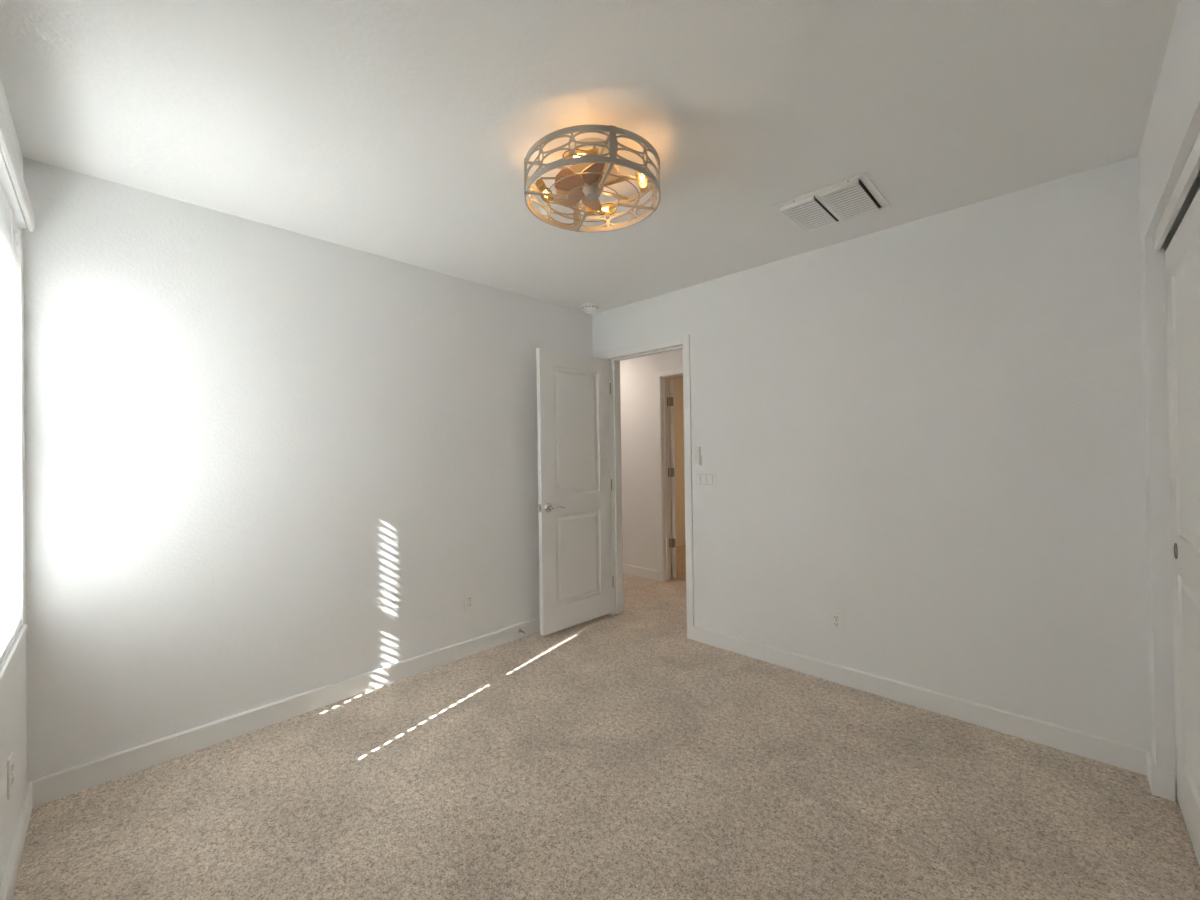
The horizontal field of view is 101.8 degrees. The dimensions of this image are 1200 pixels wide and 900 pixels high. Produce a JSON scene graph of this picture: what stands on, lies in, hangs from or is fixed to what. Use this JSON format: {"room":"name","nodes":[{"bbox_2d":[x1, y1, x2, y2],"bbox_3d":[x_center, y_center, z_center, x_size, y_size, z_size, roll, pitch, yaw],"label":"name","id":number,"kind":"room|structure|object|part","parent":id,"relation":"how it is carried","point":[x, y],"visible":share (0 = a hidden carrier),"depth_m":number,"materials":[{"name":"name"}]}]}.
{"room":"empty bedroom","nodes":[
{"label":"empty bedroom","id":0,"kind":"room"},
{"bbox_2d":[0,76,26,886],"bbox_3d":[-1.055,0.093,0.640,3.239,2.440,0.140,-1,-1,45],"label":"wall","id":1,"kind":"structure","parent":0,"point":[13,719],"depth_m":1.74,"materials":[{"name":"white paint"}]},
{"bbox_2d":[7,750,13,799],"bbox_3d":[-1.807,0.995,1.496,0.074,0.118,0.009,-1,-1,45],"label":"wall outlet","id":2,"kind":"object","parent":1,"relation":"attached to","point":[10,763],"visible":1,"depth_m":1.48,"materials":[{"name":"white plastic"}]},
{"bbox_2d":[11,761,13,773],"bbox_3d":[-1.806,0.975,1.497,0.033,0.028,0.004,-1,-1,45],"label":"receptacle","id":3,"kind":"object","parent":2,"relation":"attached to","point":[12,762],"depth_m":1.49,"materials":[{"name":"grey plastic"}]},
{"bbox_2d":[11,774,13,786],"bbox_3d":[-1.805,1.014,1.497,0.033,0.028,0.004,-1,-1,45],"label":"receptacle","id":4,"kind":"object","parent":2,"relation":"attached to","point":[12,775],"depth_m":1.49,"materials":[{"name":"grey plastic"}]},
{"bbox_2d":[0,624,26,688],"bbox_3d":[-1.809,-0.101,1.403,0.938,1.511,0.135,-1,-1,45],"label":"window sill","id":5,"kind":"structure","parent":1,"relation":"in","point":[10,655],"depth_m":1.53,"materials":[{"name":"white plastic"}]},
{"bbox_2d":[0,781,31,899],"bbox_3d":[-1.019,1.264,0.722,3.140,0.098,0.015,-1,-1,45],"label":"baseboard","id":6,"kind":"structure","parent":1,"relation":"attached to","point":[9,880],"depth_m":1.54,"materials":[{"name":"white paint"}]},
{"bbox_2d":[0,102,34,663],"bbox_3d":[-1.773,-0.132,1.440,0.954,1.508,0.078,-1,-1,45],"label":"window blind","id":7,"kind":"object","parent":1,"relation":"attached to","point":[16,210],"visible":1,"depth_m":1.59,"materials":[{"name":"white plastic"}]},
{"bbox_3d":[-1.769,0.613,1.428,0.914,0.018,0.024,-1,-1,45],"label":"rail","id":8,"kind":"part","parent":7,"relation":"part of","materials":[{"name":"white plastic"}]},
{"bbox_3d":[-1.949,-0.094,1.621,0.027,1.432,0.002,-1,-1,45],"label":"ladder cord","id":9,"kind":"part","parent":7,"relation":"part of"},
{"bbox_2d":[23,157,592,780],"bbox_3d":[-1.179,0.110,2.947,0.140,2.440,3.366,-1,-1,44],"label":"wall","id":10,"kind":"structure","parent":0,"point":[265,464],"depth_m":2.32,"materials":[{"name":"white paint"}]},
{"bbox_2d":[28,617,539,807],"bbox_3d":[-1.079,1.280,2.915,0.014,0.098,3.046,-1,-1,44],"label":"baseboard","id":11,"kind":"structure","parent":10,"relation":"attached to","point":[48,788],"depth_m":2.29,"materials":[{"name":"white paint"}]},
{"bbox_2d":[464,592,474,611],"bbox_3d":[-0.846,0.985,3.167,0.009,0.118,0.074,-1,-1,44],"label":"wall outlet","id":12,"kind":"object","parent":10,"relation":"attached to","point":[469,598],"visible":1,"depth_m":3.16,"materials":[{"name":"white plastic"}]},
{"bbox_2d":[0,0,1178,314],"bbox_3d":[1.081,-1.208,4.216,7.800,0.150,8.550,-1,-1,44],"label":"ceiling","id":13,"kind":"structure","parent":0,"point":[404,131],"depth_m":1.62,"materials":[{"name":"white paint"}]},
{"bbox_2d":[581,303,598,313],"bbox_3d":[-0.075,-1.092,3.782,0.144,0.056,0.144,-1,-1,44],"label":"smoke detector","id":14,"kind":"object","parent":13,"relation":"attached to","point":[589,308],"visible":1,"depth_m":3.74,"materials":[{"name":"white plastic"}]},
{"bbox_2d":[524,125,660,231],"bbox_3d":[-0.029,-1.038,1.855,0.512,0.190,0.512,-1,-1,44],"label":"fan light","id":15,"kind":"object","parent":13,"relation":"attached to","point":[592,164],"visible":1,"depth_m":1.79,"materials":[{"name":"beige metal"}]},
{"bbox_3d":[-0.274,-1.002,1.784,0.007,0.122,0.023,-1,0,-16],"label":"post","id":16,"kind":"part","parent":15,"relation":"part of","materials":[{"name":"silver metal"}]},
{"bbox_2d":[535,179,545,191],"bbox_3d":[-0.224,-1.003,1.849,0.033,0.033,0.040,-1,0,12],"label":"socket","id":17,"kind":"object","parent":15,"relation":"attached to","point":[540,184],"depth_m":1.83,"materials":[{"name":"gold metal"}]},
{"bbox_3d":[-0.154,-1.029,1.865,0.156,0.050,0.009,-1,0,-16],"label":"lamp arm","id":18,"kind":"part","parent":15,"relation":"part of","materials":[{"name":"silver metal"}]},
{"bbox_3d":[-0.218,-1.001,1.959,0.075,0.102,0.357,-1,0,29],"label":"lattice panel","id":19,"kind":"part","parent":15,"relation":"part of","materials":[{"name":"silver metal"}]},
{"bbox_3d":[-0.133,-1.004,1.665,0.357,0.102,0.075,-1,0,29],"label":"lattice panel","id":20,"kind":"part","parent":15,"relation":"part of","materials":[{"name":"silver metal"}]},
{"bbox_3d":[-0.113,-0.994,1.899,0.119,0.041,0.084,-1,0,30],"label":"fan blade","id":21,"kind":"part","parent":15,"relation":"part of","materials":[{"name":"brown wood"}]},
{"bbox_3d":[-0.109,-0.994,1.803,0.119,0.041,0.084,-1,0,-30],"label":"fan blade","id":22,"kind":"part","parent":15,"relation":"part of","materials":[{"name":"brown wood"}]},
{"bbox_3d":[-0.099,-1.002,2.100,0.023,0.122,0.007,-1,0,-16],"label":"post","id":23,"kind":"part","parent":15,"relation":"part of","materials":[{"name":"silver metal"}]},
{"bbox_2d":[586,207,595,215],"bbox_3d":[-0.038,-1.004,2.050,0.040,0.033,0.033,-1,0,11],"label":"socket","id":24,"kind":"object","parent":15,"relation":"attached to","point":[588,209],"depth_m":2.04,"materials":[{"name":"gold metal"}]},
{"bbox_3d":[-0.033,-0.994,1.950,0.084,0.041,0.119,-1,0,0],"label":"fan blade","id":25,"kind":"part","parent":15,"relation":"part of","materials":[{"name":"brown wood"}]},
{"bbox_3d":[-0.029,-1.050,1.855,0.210,0.023,0.210,-1,-1,44],"label":"mounting plate","id":26,"kind":"part","parent":15,"relation":"part of","materials":[{"name":"beige metal"}]},
{"bbox_2d":[587,148,599,154],"bbox_3d":[-0.022,-1.007,1.659,0.040,0.033,0.033,-1,0,12],"label":"socket","id":27,"kind":"object","parent":15,"relation":"attached to","point":[594,151],"depth_m":1.64,"materials":[{"name":"gold metal"}]},
{"bbox_3d":[-0.024,-0.996,1.759,0.084,0.041,0.119,-1,0,0],"label":"fan blade","id":28,"kind":"part","parent":15,"relation":"part of","materials":[{"name":"brown wood"}]},
{"bbox_3d":[0.043,-1.007,1.609,0.023,0.122,0.007,-1,0,-16],"label":"post","id":29,"kind":"part","parent":15,"relation":"part of","materials":[{"name":"silver metal"}]},
{"bbox_3d":[0.052,-0.996,1.906,0.119,0.041,0.084,-1,0,-30],"label":"fan blade","id":30,"kind":"part","parent":15,"relation":"part of","materials":[{"name":"brown wood"}]},
{"bbox_3d":[0.076,-1.005,2.045,0.357,0.102,0.075,-1,0,29],"label":"lattice panel","id":31,"kind":"part","parent":15,"relation":"part of","materials":[{"name":"silver metal"}]},
{"bbox_3d":[0.057,-0.996,1.810,0.119,0.041,0.084,-1,0,30],"label":"fan blade","id":32,"kind":"part","parent":15,"relation":"part of","materials":[{"name":"brown wood"}]},
{"bbox_3d":[0.097,-1.032,1.847,0.156,0.050,0.009,-1,0,-17],"label":"lamp arm","id":33,"kind":"part","parent":15,"relation":"part of","materials":[{"name":"silver metal"}]},
{"bbox_3d":[0.162,-1.008,1.750,0.075,0.102,0.357,-1,0,29],"label":"lattice panel","id":34,"kind":"part","parent":15,"relation":"part of","materials":[{"name":"silver metal"}]},
{"bbox_3d":[0.155,-1.008,1.802,0.046,0.046,0.094,-1,0,11],"label":"bulb","id":35,"kind":"part","parent":15,"relation":"part of","materials":[{"name":"orange glass"}]},
{"bbox_2d":[639,180,647,192],"bbox_3d":[0.167,-1.008,1.864,0.033,0.033,0.040,-1,0,11],"label":"bulb","id":36,"kind":"object","parent":15,"relation":"attached to","point":[643,185],"depth_m":1.85,"materials":[{"name":"glass"}]},
{"bbox_3d":[0.217,-1.007,1.926,0.007,0.122,0.023,-1,0,-16],"label":"post","id":37,"kind":"part","parent":15,"relation":"part of","materials":[{"name":"silver metal"}]},
{"bbox_2d":[772,172,890,234],"bbox_3d":[1.091,-1.136,2.298,0.400,0.021,0.405,-1,-1,44],"label":"ceiling vent","id":38,"kind":"object","parent":13,"relation":"in","point":[857,196],"visible":1,"depth_m":2.26,"materials":[{"name":"white plastic"}]},
{"bbox_2d":[13,544,1199,899],"bbox_3d":[1.118,1.356,4.199,7.800,0.100,8.550,-1,-1,44],"label":"floor","id":39,"kind":"structure","parent":0,"point":[625,755],"depth_m":1.81,"materials":[{"name":"carpet"}]},
{"bbox_2d":[620,349,682,569],"bbox_3d":[1.401,0.083,4.233,6.200,2.440,0.120,-1,-1,44],"label":"wall","id":40,"kind":"structure","parent":0,"point":[637,375],"depth_m":5.09,"materials":[{"name":"white paint"}]},
{"bbox_2d":[623,564,658,580],"bbox_3d":[-0.092,1.284,5.583,1.900,0.098,0.014,-1,-1,44],"label":"baseboard","id":41,"kind":"structure","parent":40,"relation":"attached to","point":[652,574],"depth_m":5.07,"materials":[{"name":"white paint"}]},
{"bbox_2d":[656,368,682,581],"bbox_3d":[0.960,0.257,4.649,0.938,2.110,0.133,-1,-1,44],"label":"door frame","id":42,"kind":"structure","parent":40,"relation":"attached to","point":[664,379],"depth_m":4.91,"materials":[{"name":"white paint"}]},
{"bbox_2d":[669,379,675,577],"bbox_3d":[0.783,0.288,5.317,0.047,2.020,0.728,-1,0,7],"label":"door","id":43,"kind":"structure","parent":40,"relation":"in","point":[671,385],"depth_m":4.96,"materials":[{"name":"white paint"}]},
{"bbox_2d":[668,376,684,538],"bbox_3d":[2.541,0.076,5.708,3.800,2.440,3.588,-1,-1,44],"label":"wall","id":44,"kind":"structure","parent":0,"point":[677,381],"depth_m":6.79,"materials":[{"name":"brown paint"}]},
{"bbox_2d":[676,537,685,545],"bbox_3d":[1.238,1.274,6.900,0.014,0.098,3.488,-1,-1,44],"label":"baseboard","id":45,"kind":"structure","parent":44,"relation":"attached to","point":[681,541],"depth_m":6.76,"materials":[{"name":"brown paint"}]},
{"bbox_2d":[592,156,1150,749],"bbox_3d":[1.380,0.073,2.739,3.839,2.440,0.120,-1,-1,44],"label":"wall","id":46,"kind":"structure","parent":0,"point":[928,432],"depth_m":2.37,"materials":[{"name":"white paint"}]},
{"bbox_2d":[536,347,613,635],"bbox_3d":[-0.173,0.287,3.657,0.710,2.012,0.148,0,-1,-44],"label":"door","id":47,"kind":"structure","parent":46,"relation":"in","point":[574,390],"depth_m":3.62,"materials":[{"name":"white paint"}]},
{"bbox_3d":[-0.315,0.406,3.452,0.150,0.066,0.056,0,-1,-44],"label":"handle","id":48,"kind":"part","parent":47,"relation":"part of","materials":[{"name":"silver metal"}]},
{"bbox_2d":[603,335,693,639],"bbox_3d":[0.384,0.261,3.697,0.820,2.105,0.146,-1,-1,44],"label":"door frame","id":49,"kind":"structure","parent":46,"relation":"attached to","point":[685,340],"depth_m":3.78,"materials":[{"name":"white paint"}]},
{"bbox_2d":[695,447,701,465],"bbox_3d":[0.666,0.043,3.325,0.048,0.128,0.023,-1,-1,44],"label":"remote","id":50,"kind":"object","parent":46,"relation":"attached to","point":[698,458],"visible":1,"depth_m":3.31,"materials":[{"name":"white plastic"}]},
{"bbox_2d":[694,471,715,487],"bbox_3d":[0.706,0.198,3.296,0.163,0.116,0.010,-1,-1,44],"label":"light switch","id":51,"kind":"object","parent":46,"relation":"attached to","point":[702,479],"visible":1,"depth_m":3.29,"materials":[{"name":"white plastic"}]},
{"bbox_2d":[829,609,843,632],"bbox_3d":[1.317,0.952,2.716,0.074,0.118,0.009,-1,-1,44],"label":"wall outlet","id":52,"kind":"object","parent":46,"relation":"attached to","point":[836,617],"visible":1,"depth_m":2.71,"materials":[{"name":"white plastic"}]},
{"bbox_2d":[833,614,838,619],"bbox_3d":[1.315,0.932,2.715,0.033,0.028,0.004,-1,-1,44],"label":"receptacle","id":53,"kind":"object","parent":52,"relation":"attached to","point":[835,616],"depth_m":2.71,"materials":[{"name":"grey plastic"}]},
{"bbox_2d":[833,621,839,627],"bbox_3d":[1.316,0.971,2.715,0.033,0.028,0.004,-1,-1,44],"label":"receptacle","id":54,"kind":"object","parent":52,"relation":"attached to","point":[836,624],"depth_m":2.71,"materials":[{"name":"grey plastic"}]},
{"bbox_2d":[693,625,1149,775],"bbox_3d":[1.401,1.243,2.633,2.096,0.098,0.014,-1,-1,44],"label":"baseboard","id":55,"kind":"structure","parent":46,"relation":"attached to","point":[1101,749],"depth_m":2.35,"materials":[{"name":"white paint"}]},
{"bbox_2d":[1138,0,1199,800],"bbox_3d":[1.039,0.064,0.663,0.121,2.440,3.346,-1,-1,43],"label":"wall","id":56,"kind":"structure","parent":0,"point":[1172,130],"depth_m":1.79,"materials":[{"name":"white paint"}]},
{"bbox_2d":[1146,750,1155,789],"bbox_3d":[2.109,1.228,1.866,0.014,0.098,0.140,-1,-1,43],"label":"baseboard","id":57,"kind":"structure","parent":56,"relation":"attached to","point":[1150,762],"depth_m":1.86,"materials":[{"name":"white paint"}]},
{"bbox_2d":[1151,766,1175,801],"bbox_3d":[2.072,1.228,1.795,0.057,0.098,0.014,-1,-1,44],"label":"baseboard","id":58,"kind":"object","parent":56,"relation":"attached to","point":[1162,781],"visible":1,"depth_m":1.79,"materials":[{"name":"white paint"}]},
{"bbox_2d":[1154,132,1199,251],"bbox_3d":[1.430,-0.760,1.139,0.015,0.058,1.830,-1,-1,43],"label":"fascia","id":59,"kind":"object","parent":56,"relation":"attached to","point":[1191,169],"visible":1,"depth_m":1.43,"materials":[{"name":"white paint"}]},
{"bbox_2d":[1165,188,1199,866],"bbox_3d":[1.776,0.273,1.436,0.034,1.988,0.927,-1,-1,43],"label":"door","id":60,"kind":"structure","parent":56,"relation":"in","point":[1182,255],"depth_m":1.57,"materials":[{"name":"white paint"}]},
{"bbox_3d":[2.006,0.352,1.699,0.004,0.056,0.056,-1,-1,43],"label":"finger pull","id":61,"kind":"part","parent":60,"relation":"part of","materials":[{"name":"silver metal"}]}
]}

